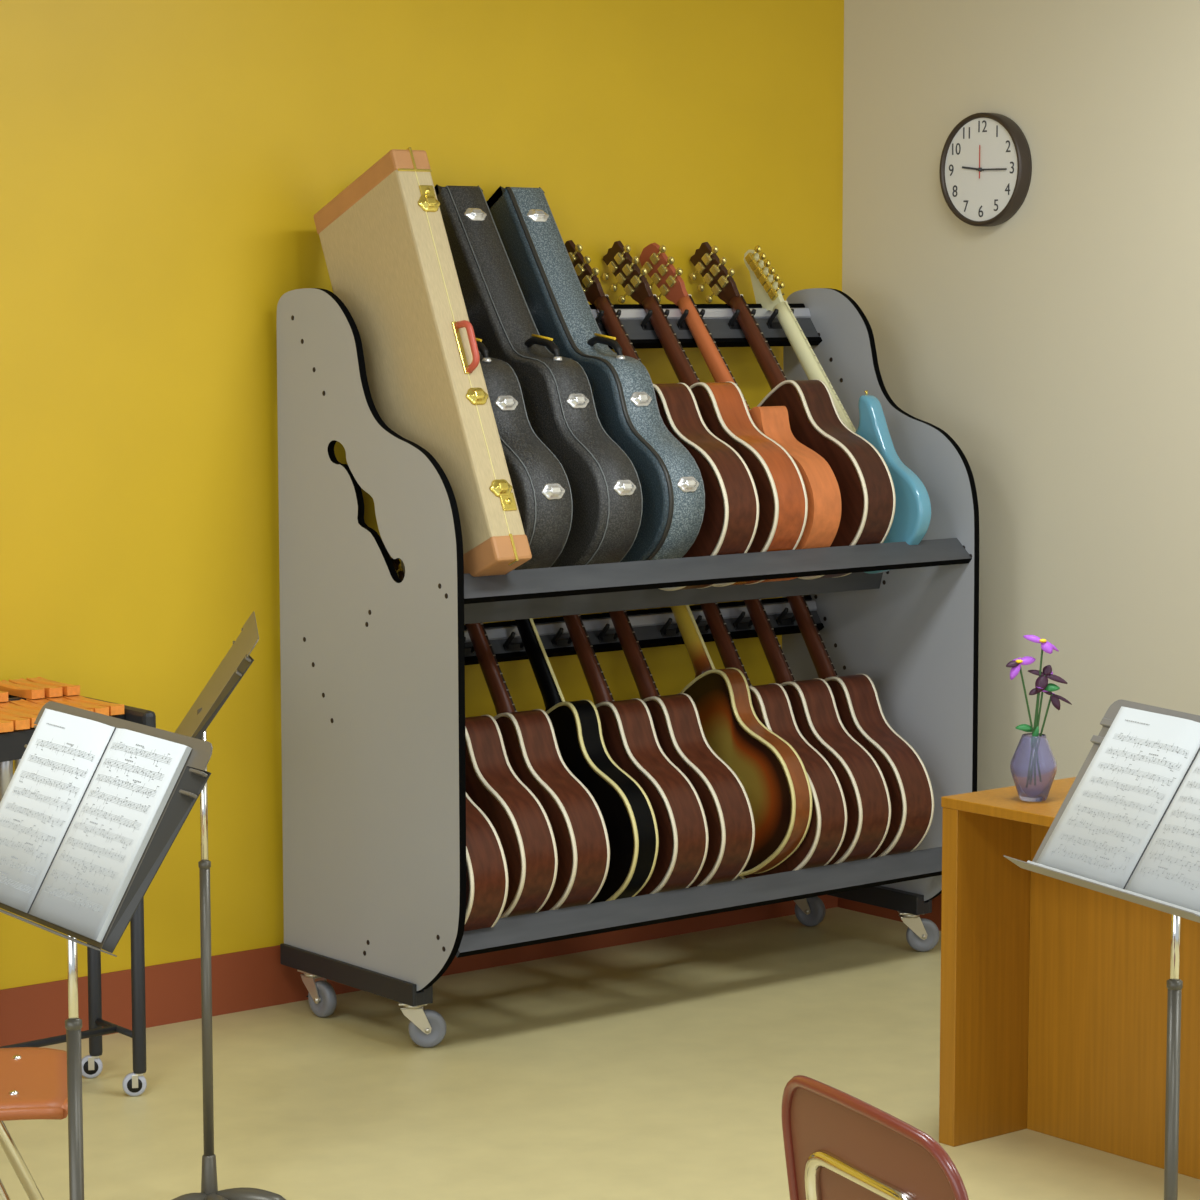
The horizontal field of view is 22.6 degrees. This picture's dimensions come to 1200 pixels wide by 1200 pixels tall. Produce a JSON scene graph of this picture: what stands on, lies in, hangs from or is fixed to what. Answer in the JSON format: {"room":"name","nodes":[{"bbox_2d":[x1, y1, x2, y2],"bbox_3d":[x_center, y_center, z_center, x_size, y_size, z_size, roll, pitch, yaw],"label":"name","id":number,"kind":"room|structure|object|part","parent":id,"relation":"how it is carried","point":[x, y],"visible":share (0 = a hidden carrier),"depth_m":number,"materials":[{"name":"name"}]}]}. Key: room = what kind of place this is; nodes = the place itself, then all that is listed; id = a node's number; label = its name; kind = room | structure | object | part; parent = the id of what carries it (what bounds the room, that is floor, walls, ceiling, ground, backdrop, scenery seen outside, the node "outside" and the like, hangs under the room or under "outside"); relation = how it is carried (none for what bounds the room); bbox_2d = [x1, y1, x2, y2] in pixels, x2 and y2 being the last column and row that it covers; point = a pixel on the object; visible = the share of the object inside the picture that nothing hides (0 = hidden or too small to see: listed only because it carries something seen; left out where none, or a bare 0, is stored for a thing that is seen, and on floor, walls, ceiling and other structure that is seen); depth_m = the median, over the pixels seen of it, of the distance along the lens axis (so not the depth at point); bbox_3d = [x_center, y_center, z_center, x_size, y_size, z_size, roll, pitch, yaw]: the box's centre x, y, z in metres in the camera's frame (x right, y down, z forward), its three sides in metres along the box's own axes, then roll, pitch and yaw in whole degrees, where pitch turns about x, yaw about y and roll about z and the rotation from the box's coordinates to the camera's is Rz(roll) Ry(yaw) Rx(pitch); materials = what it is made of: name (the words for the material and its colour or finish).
{"room":"music room","nodes":[
{"label":"music room","id":0,"kind":"room"},
{"bbox_2d":[0,0,843,989],"bbox_3d":[-2.499,-0.358,6.199,8.300,3.050,0.100,-5,7,-38],"label":"wall","id":1,"kind":"structure","parent":0,"point":[167,167],"depth_m":7.42,"materials":[{"name":"yellow paint"}]},
{"bbox_2d":[0,895,837,1046],"bbox_3d":[-2.505,1.091,6.273,8.194,0.152,0.006,-5,7,-38],"label":"baseboard","id":2,"kind":"structure","parent":1,"relation":"attached to","point":[254,978],"depth_m":7.51,"materials":[{"name":"orange plastic"}]},
{"bbox_2d":[0,907,1199,1199],"bbox_3d":[0.061,1.534,3.172,8.300,0.100,8.300,-5,7,-38],"label":"floor","id":3,"kind":"structure","parent":0,"point":[660,1068],"depth_m":6.86,"materials":[{"name":"beige plastic"}]},
{"bbox_2d":[0,1047,67,1199],"bbox_3d":[-1.145,0.890,5.190,0.504,0.770,0.461,-1,6,-10],"label":"chair","id":4,"kind":"object","parent":3,"relation":"on","point":[33,1080],"visible":0.82,"depth_m":5.22,"materials":[{"name":"brown plastic"}]},
{"bbox_3d":[-1.050,1.073,5.060,0.358,0.418,0.031,0,6,-3],"label":"leg","id":5,"kind":"part","parent":4,"relation":"part of","materials":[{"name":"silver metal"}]},
{"bbox_3d":[-1.105,1.040,5.380,0.356,0.418,0.063,-1,6,-10],"label":"leg","id":6,"kind":"part","parent":4,"relation":"part of","materials":[{"name":"silver metal"}]},
{"bbox_3d":[-1.125,0.831,5.187,0.410,0.027,0.410,-1,6,-10],"label":"seat","id":7,"kind":"part","parent":4,"relation":"part of","materials":[{"name":"brown plastic"}]},
{"bbox_2d":[0,677,155,1095],"bbox_3d":[-1.544,0.690,6.490,1.178,0.904,0.716,-5,7,-38],"label":"xylophone","id":8,"kind":"object","parent":3,"relation":"on","point":[21,700],"visible":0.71,"depth_m":6.73,"materials":[{"name":"black metal"}]},
{"bbox_3d":[-1.649,0.280,6.580,1.118,0.062,0.020,-5,7,-38],"label":"bar support rail","id":9,"kind":"part","parent":8,"relation":"part of","materials":[{"name":"black metal"}]},
{"bbox_3d":[-1.417,0.335,6.294,1.118,0.060,0.311,-5,7,-38],"label":"rail","id":10,"kind":"part","parent":8,"relation":"part of","materials":[{"name":"black metal"}]},
{"bbox_3d":[-1.161,0.676,6.870,0.030,0.746,0.031,-5,7,-38],"label":"leg","id":11,"kind":"part","parent":8,"relation":"part of","materials":[{"name":"black metal"}]},
{"bbox_3d":[-1.036,0.692,6.714,0.030,0.746,0.031,-5,7,-38],"label":"leg","id":12,"kind":"part","parent":8,"relation":"part of","materials":[{"name":"black metal"}]},
{"bbox_2d":[0,701,212,1199],"bbox_3d":[-0.736,0.768,4.312,0.270,1.190,0.545,-4,7,-35],"label":"music stand","id":13,"kind":"object","parent":3,"relation":"on","point":[193,777],"visible":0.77,"depth_m":4.13,"materials":[{"name":"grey metal"}]},
{"bbox_2d":[0,708,191,942],"bbox_3d":[-0.752,0.312,4.267,0.152,0.259,0.457,-4,7,-35],"label":"book","id":14,"kind":"object","parent":13,"relation":"on","point":[81,807],"visible":1,"depth_m":4.23,"materials":[{"name":"grey paper"}]},
{"bbox_2d":[0,701,212,952],"bbox_3d":[-0.736,0.315,4.262,0.182,0.278,0.545,-5,7,-38],"label":"tray","id":15,"kind":"object","parent":13,"relation":"on","point":[193,777],"depth_m":4.08,"materials":[{"name":"grey"}]},
{"bbox_2d":[172,611,285,1199],"bbox_3d":[-0.764,0.621,5.942,0.274,1.150,0.520,-1,6,-8],"label":"music stand","id":16,"kind":"object","parent":3,"relation":"on","point":[237,661],"visible":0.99,"depth_m":5.91,"materials":[{"name":"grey metal"}]},
{"bbox_3d":[-0.822,1.186,5.893,0.060,0.035,0.150,4,7,34],"label":"leg","id":17,"kind":"part","parent":16,"relation":"part of","materials":[{"name":"grey metal"}]},
{"bbox_3d":[-0.747,1.187,5.884,0.060,0.035,0.150,-2,6,-20],"label":"leg","id":18,"kind":"part","parent":16,"relation":"part of","materials":[{"name":"grey metal"}]},
{"bbox_2d":[175,611,258,738],"bbox_3d":[-0.745,0.181,5.891,0.388,0.266,0.495,-5,7,-38],"label":"tray","id":19,"kind":"object","parent":16,"relation":"on","point":[237,661],"depth_m":5.82,"materials":[{"name":"grey metal"}]},
{"bbox_3d":[-0.695,1.181,5.945,0.150,0.035,0.060,1,6,12],"label":"leg","id":20,"kind":"part","parent":16,"relation":"part of","materials":[{"name":"grey metal"}]},
{"bbox_2d":[277,288,978,1047],"bbox_3d":[0.115,0.105,7.741,1.776,1.809,0.758,-5,7,-38],"label":"storage rack","id":21,"kind":"object","parent":3,"relation":"on","point":[373,661],"visible":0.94,"depth_m":7.38,"materials":[{"name":"grey laminate"}]},
{"bbox_3d":[-0.555,0.088,7.202,0.019,1.664,0.758,-5,7,-38],"label":"panel","id":22,"kind":"part","parent":21,"relation":"part of","materials":[{"name":"grey laminate"}]},
{"bbox_2d":[314,147,531,576],"bbox_3d":[-0.431,-0.526,7.184,0.104,1.108,0.765,-5,7,-38],"label":"guitar case","id":23,"kind":"object","parent":21,"relation":"on","point":[384,240],"visible":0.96,"depth_m":7.10,"materials":[{"name":"beige leather"}]},
{"bbox_3d":[-0.410,-0.973,7.144,0.040,0.034,0.010,-5,-16,-38],"label":"lock plate","id":24,"kind":"part","parent":23,"relation":"part of","materials":[{"name":"gold metal"}]},
{"bbox_3d":[-0.327,-0.593,7.045,0.014,0.132,0.005,-5,-16,-38],"label":"handle plate","id":25,"kind":"part","parent":23,"relation":"part of","materials":[{"name":"gold metal"}]},
{"bbox_3d":[-0.308,-0.600,7.034,0.021,0.131,0.048,-5,-16,-38],"label":"handle","id":26,"kind":"part","parent":23,"relation":"part of","materials":[{"name":"red leather"}]},
{"bbox_3d":[-0.213,-0.229,6.972,0.040,0.044,0.010,-5,-16,-38],"label":"lock plate","id":27,"kind":"part","parent":23,"relation":"part of","materials":[{"name":"gold metal"}]},
{"bbox_2d":[388,553,557,917],"bbox_3d":[-0.360,0.339,7.382,0.118,0.931,0.714,-5,7,-37],"label":"guitar","id":28,"kind":"object","parent":21,"relation":"on","point":[522,825],"visible":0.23,"depth_m":7.17,"materials":[{"name":"brown wood"}]},
{"bbox_2d":[464,793,508,930],"bbox_3d":[-0.475,0.373,7.275,0.122,0.930,0.712,-5,7,-37],"label":"guitar","id":29,"kind":"object","parent":21,"relation":"on","point":[487,881],"visible":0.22,"depth_m":7.04,"materials":[{"name":"brown wood"}]},
{"bbox_2d":[476,338,572,569],"bbox_3d":[-0.345,-0.528,7.347,0.136,0.995,0.759,-5,7,-38],"label":"guitar case","id":30,"kind":"object","parent":21,"relation":"on","point":[540,483],"visible":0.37,"depth_m":7.13,"materials":[{"name":"grey"}]},
{"bbox_3d":[-0.317,-0.612,7.315,0.018,0.056,0.147,-5,7,-38],"label":"handle","id":31,"kind":"part","parent":30,"relation":"part of","materials":[{"name":"plastic"}]},
{"bbox_3d":[-0.275,-0.582,7.265,0.024,0.012,0.024,-5,7,-38],"label":"handle mount","id":32,"kind":"part","parent":30,"relation":"part of","materials":[{"name":"silver metal"}]},
{"bbox_2d":[465,623,609,911],"bbox_3d":[-0.237,0.329,7.480,0.123,0.931,0.714,-5,7,-37],"label":"guitar","id":33,"kind":"object","parent":21,"relation":"on","point":[576,820],"visible":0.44,"depth_m":7.29,"materials":[{"name":"brown wood"}]},
{"bbox_2d":[434,185,642,566],"bbox_3d":[-0.175,-0.542,7.482,0.130,0.995,0.759,-5,7,-38],"label":"guitar case","id":34,"kind":"object","parent":21,"relation":"on","point":[605,485],"visible":0.75,"depth_m":7.36,"materials":[{"name":"grey"}]},
{"bbox_3d":[-0.146,-0.626,7.450,0.018,0.056,0.147,-5,7,-38],"label":"handle","id":35,"kind":"part","parent":34,"relation":"part of","materials":[{"name":"black plastic"}]},
{"bbox_3d":[-0.105,-0.596,7.400,0.024,0.012,0.024,-5,7,-38],"label":"handle mount","id":36,"kind":"part","parent":34,"relation":"part of","materials":[{"name":"silver metal"}]},
{"bbox_2d":[515,618,658,903],"bbox_3d":[-0.103,0.308,7.592,0.086,0.933,0.715,-5,7,-37],"label":"guitar","id":37,"kind":"object","parent":21,"relation":"on","point":[627,812],"visible":0.34,"depth_m":7.42,"materials":[{"name":"black lacquered wood"},{"name":"cream plastic binding"}]},
{"bbox_2d":[487,186,704,561],"bbox_3d":[-0.019,-0.555,7.606,0.128,0.996,0.760,-5,7,-38],"label":"guitar case","id":38,"kind":"object","parent":21,"relation":"on","point":[670,478],"visible":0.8,"depth_m":7.49,"materials":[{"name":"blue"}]},
{"bbox_3d":[0.010,-0.639,7.574,0.018,0.056,0.147,-5,7,-38],"label":"handle","id":39,"kind":"part","parent":38,"relation":"part of","materials":[{"name":"black plastic"}]},
{"bbox_3d":[0.052,-0.609,7.524,0.024,0.012,0.024,-5,7,-38],"label":"handle mount","id":40,"kind":"part","parent":38,"relation":"part of","materials":[{"name":"silver metal"}]},
{"bbox_2d":[563,614,708,896],"bbox_3d":[0.009,0.309,7.675,0.122,0.931,0.714,-5,7,-37],"label":"guitar","id":41,"kind":"object","parent":21,"relation":"on","point":[630,739],"visible":0.38,"depth_m":7.49,"materials":[{"name":"brown wood"}]},
{"bbox_3d":[-0.047,0.092,7.920,1.666,0.088,0.068,-5,7,-38],"label":"neck rail","id":42,"kind":"part","parent":21,"relation":"part of","materials":[{"name":"grey metal"}]},
{"bbox_3d":[-0.047,0.091,7.920,1.664,0.099,0.078,-5,7,-38],"label":"edge trim","id":43,"kind":"part","parent":21,"relation":"part of","materials":[{"name":"black"}]},
{"bbox_2d":[565,240,758,590],"bbox_3d":[0.119,-0.482,7.720,0.123,0.891,0.768,-5,7,-37],"label":"guitar","id":44,"kind":"object","parent":21,"relation":"on","point":[729,525],"visible":0.41,"depth_m":7.50,"materials":[{"name":"brown wood"}]},
{"bbox_2d":[609,610,754,887],"bbox_3d":[0.130,0.299,7.771,0.120,0.931,0.714,-5,7,-37],"label":"guitar","id":45,"kind":"object","parent":21,"relation":"on","point":[724,799],"visible":0.35,"depth_m":7.59,"materials":[{"name":"brown wood"}]},
{"bbox_2d":[602,241,807,586],"bbox_3d":[0.248,-0.493,7.822,0.121,0.891,0.768,-5,7,-37],"label":"guitar","id":46,"kind":"object","parent":21,"relation":"on","point":[779,483],"visible":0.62,"depth_m":7.66,"materials":[{"name":"orange wood"}]},
{"bbox_3d":[-0.063,-0.715,7.856,1.664,0.117,0.098,-5,7,-38],"label":"edge trim","id":47,"kind":"part","parent":21,"relation":"part of","materials":[{"name":"black"}]},
{"bbox_3d":[-0.063,-0.713,7.857,1.666,0.106,0.087,-5,7,-38],"label":"neck rail","id":48,"kind":"part","parent":21,"relation":"part of","materials":[{"name":"grey metal"}]},
{"bbox_2d":[639,243,840,582],"bbox_3d":[0.347,-0.501,7.904,0.111,0.883,0.762,-5,7,-37],"label":"guitar","id":49,"kind":"object","parent":21,"relation":"on","point":[820,482],"visible":0.49,"depth_m":7.76,"materials":[{"name":"wood"}]},
{"bbox_2d":[670,605,811,875],"bbox_3d":[0.295,0.237,7.926,0.080,0.950,0.727,-5,7,-37],"label":"guitar","id":50,"kind":"object","parent":21,"relation":"on","point":[774,778],"visible":0.56,"depth_m":7.77,"materials":[{"name":"brown wood"}]},
{"bbox_2d":[700,602,846,878],"bbox_3d":[0.381,0.278,7.971,0.114,0.931,0.713,-5,7,-37],"label":"guitar","id":51,"kind":"object","parent":21,"relation":"on","point":[825,835],"visible":0.3,"depth_m":7.79,"materials":[{"name":"brown wood"}]},
{"bbox_2d":[689,242,895,579],"bbox_3d":[0.489,-0.513,8.014,0.121,0.891,0.768,-5,7,-37],"label":"guitar","id":52,"kind":"object","parent":21,"relation":"on","point":[863,477],"visible":0.58,"depth_m":7.85,"materials":[{"name":"brown wood"}]},
{"bbox_2d":[744,599,890,864],"bbox_3d":[0.500,0.268,8.065,0.125,0.931,0.714,-5,7,-37],"label":"guitar","id":53,"kind":"object","parent":21,"relation":"on","point":[861,779],"visible":0.33,"depth_m":7.88,"materials":[{"name":"brown wood"}]},
{"bbox_2d":[744,245,930,573],"bbox_3d":[0.630,-0.519,8.086,0.070,0.876,0.728,-4,7,-37],"label":"electric guitar","id":54,"kind":"object","parent":21,"relation":"on","point":[912,516],"visible":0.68,"depth_m":7.95,"materials":[{"name":"blue wood"}]},
{"bbox_2d":[786,595,933,857],"bbox_3d":[0.623,0.258,8.163,0.124,0.931,0.714,-5,7,-37],"label":"guitar","id":55,"kind":"object","parent":21,"relation":"on","point":[907,779],"visible":0.4,"depth_m":7.98,"materials":[{"name":"brown wood"}]},
{"bbox_3d":[0.762,-0.021,8.247,0.019,1.664,0.758,-5,7,-38],"label":"panel","id":56,"kind":"part","parent":21,"relation":"part of","materials":[{"name":"grey laminate"}]},
{"bbox_2d":[781,1075,968,1199],"bbox_3d":[0.545,1.012,3.993,0.504,0.770,0.461,-3,6,-25],"label":"chair","id":57,"kind":"object","parent":3,"relation":"on","point":[838,1145],"visible":1,"depth_m":3.87,"materials":[{"name":"brown plastic"}]},
{"bbox_2d":[939,777,1199,1179],"bbox_3d":[1.503,0.821,5.970,0.762,0.744,1.565,-5,7,-38],"label":"desk","id":58,"kind":"object","parent":3,"relation":"on","point":[1054,995],"visible":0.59,"depth_m":6.33,"materials":[{"name":"brown wood"}]},
{"bbox_3d":[1.029,0.772,6.560,0.755,0.722,0.045,-5,7,-38],"label":"panel","id":59,"kind":"part","parent":58,"relation":"part of","materials":[{"name":"brown wood"}]},
{"bbox_2d":[1010,733,1056,801],"bbox_3d":[0.904,0.349,6.255,0.097,0.137,0.097,-5,7,-38],"label":"glass vase","id":60,"kind":"object","parent":58,"relation":"on","point":[1033,765],"visible":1,"depth_m":6.22,"materials":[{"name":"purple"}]},
{"bbox_2d":[1006,656,1035,734],"bbox_3d":[0.879,0.248,6.256,0.080,0.265,0.041,-1,6,-11],"label":"flower","id":61,"kind":"object","parent":60,"relation":"in","point":[1016,664],"visible":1,"depth_m":6.23,"materials":[{"name":"purple plant"}]},
{"bbox_3d":[0.895,0.256,6.245,0.053,0.253,0.004,0,6,0],"label":"stem","id":62,"kind":"part","parent":61,"relation":"part of","materials":[{"name":"green plant"}]},
{"bbox_2d":[1025,687,1047,731],"bbox_3d":[0.907,0.284,6.243,0.061,0.211,0.026,1,6,12],"label":"flower","id":63,"kind":"object","parent":60,"relation":"in","point":[1033,691],"visible":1,"depth_m":6.24,"materials":[{"name":"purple plant"}]},
{"bbox_3d":[0.910,0.287,6.249,0.011,0.204,0.004,0,6,0],"label":"stem","id":64,"kind":"part","parent":63,"relation":"part of","materials":[{"name":"green plant"}]},
{"bbox_2d":[1023,635,1058,735],"bbox_3d":[0.916,0.233,6.253,0.067,0.324,0.045,3,6,24],"label":"flower","id":65,"kind":"object","parent":60,"relation":"in","point":[1047,647],"visible":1,"depth_m":6.23,"materials":[{"name":"purple plant"}]},
{"bbox_3d":[0.904,0.241,6.244,0.034,0.309,0.004,0,6,0],"label":"stem","id":66,"kind":"part","parent":65,"relation":"part of","materials":[{"name":"green plant"}]},
{"bbox_2d":[1028,665,1066,725],"bbox_3d":[0.931,0.261,6.248,0.078,0.253,0.034,-2,6,-16],"label":"flower","id":67,"kind":"object","parent":60,"relation":"in","point":[1042,681],"visible":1,"depth_m":6.23,"materials":[{"name":"purple plant"}]},
{"bbox_3d":[0.911,0.272,6.247,0.031,0.233,0.004,0,6,0],"label":"stem","id":68,"kind":"part","parent":67,"relation":"part of","materials":[{"name":"green plant"}]},
{"bbox_2d":[1040,691,1071,735],"bbox_3d":[0.938,0.279,6.255,0.090,0.197,0.027,1,6,6],"label":"flower","id":69,"kind":"object","parent":60,"relation":"in","point":[1054,698],"visible":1,"depth_m":6.24,"materials":[{"name":"purple plant"}]},
{"bbox_3d":[0.916,0.286,6.249,0.050,0.183,0.004,0,6,0],"label":"stem","id":70,"kind":"part","parent":69,"relation":"part of","materials":[{"name":"green plant"}]},
{"bbox_3d":[1.388,0.841,5.880,0.020,0.722,1.470,-5,7,-38],"label":"modesty panel","id":71,"kind":"part","parent":58,"relation":"part of","materials":[{"name":"brown wood"}]},
{"bbox_2d":[1004,700,1199,1199],"bbox_3d":[0.887,0.757,4.607,0.322,1.149,0.545,-3,6,-25],"label":"music stand","id":72,"kind":"object","parent":3,"relation":"on","point":[1174,984],"visible":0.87,"depth_m":4.62,"materials":[{"name":"grey"}]},
{"bbox_2d":[1027,706,1199,915],"bbox_3d":[0.852,0.316,4.546,0.185,0.248,0.457,-3,6,-25],"label":"book","id":73,"kind":"object","parent":72,"relation":"on","point":[1131,824],"visible":1,"depth_m":4.60,"materials":[{"name":"grey paper"}]},
{"bbox_2d":[842,0,1199,790],"bbox_3d":[3.295,-0.294,5.517,0.100,3.050,8.200,-5,7,-38],"label":"wall","id":74,"kind":"structure","parent":0,"point":[1056,343],"depth_m":8.02,"materials":[{"name":"beige paint"}]},
{"bbox_2d":[838,893,941,930],"bbox_3d":[3.255,1.151,5.632,0.006,0.152,8.200,-5,7,-38],"label":"baseboard","id":75,"kind":"structure","parent":74,"relation":"attached to","point":[935,916],"depth_m":8.66,"materials":[{"name":"orange plastic"}]},
{"bbox_2d":[939,112,1031,226],"bbox_3d":[1.044,-1.167,8.141,0.046,0.306,0.306,-5,7,-38],"label":"wall clock","id":76,"kind":"object","parent":74,"relation":"attached to","point":[985,171],"visible":1,"depth_m":8.12,"materials":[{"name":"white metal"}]}
]}

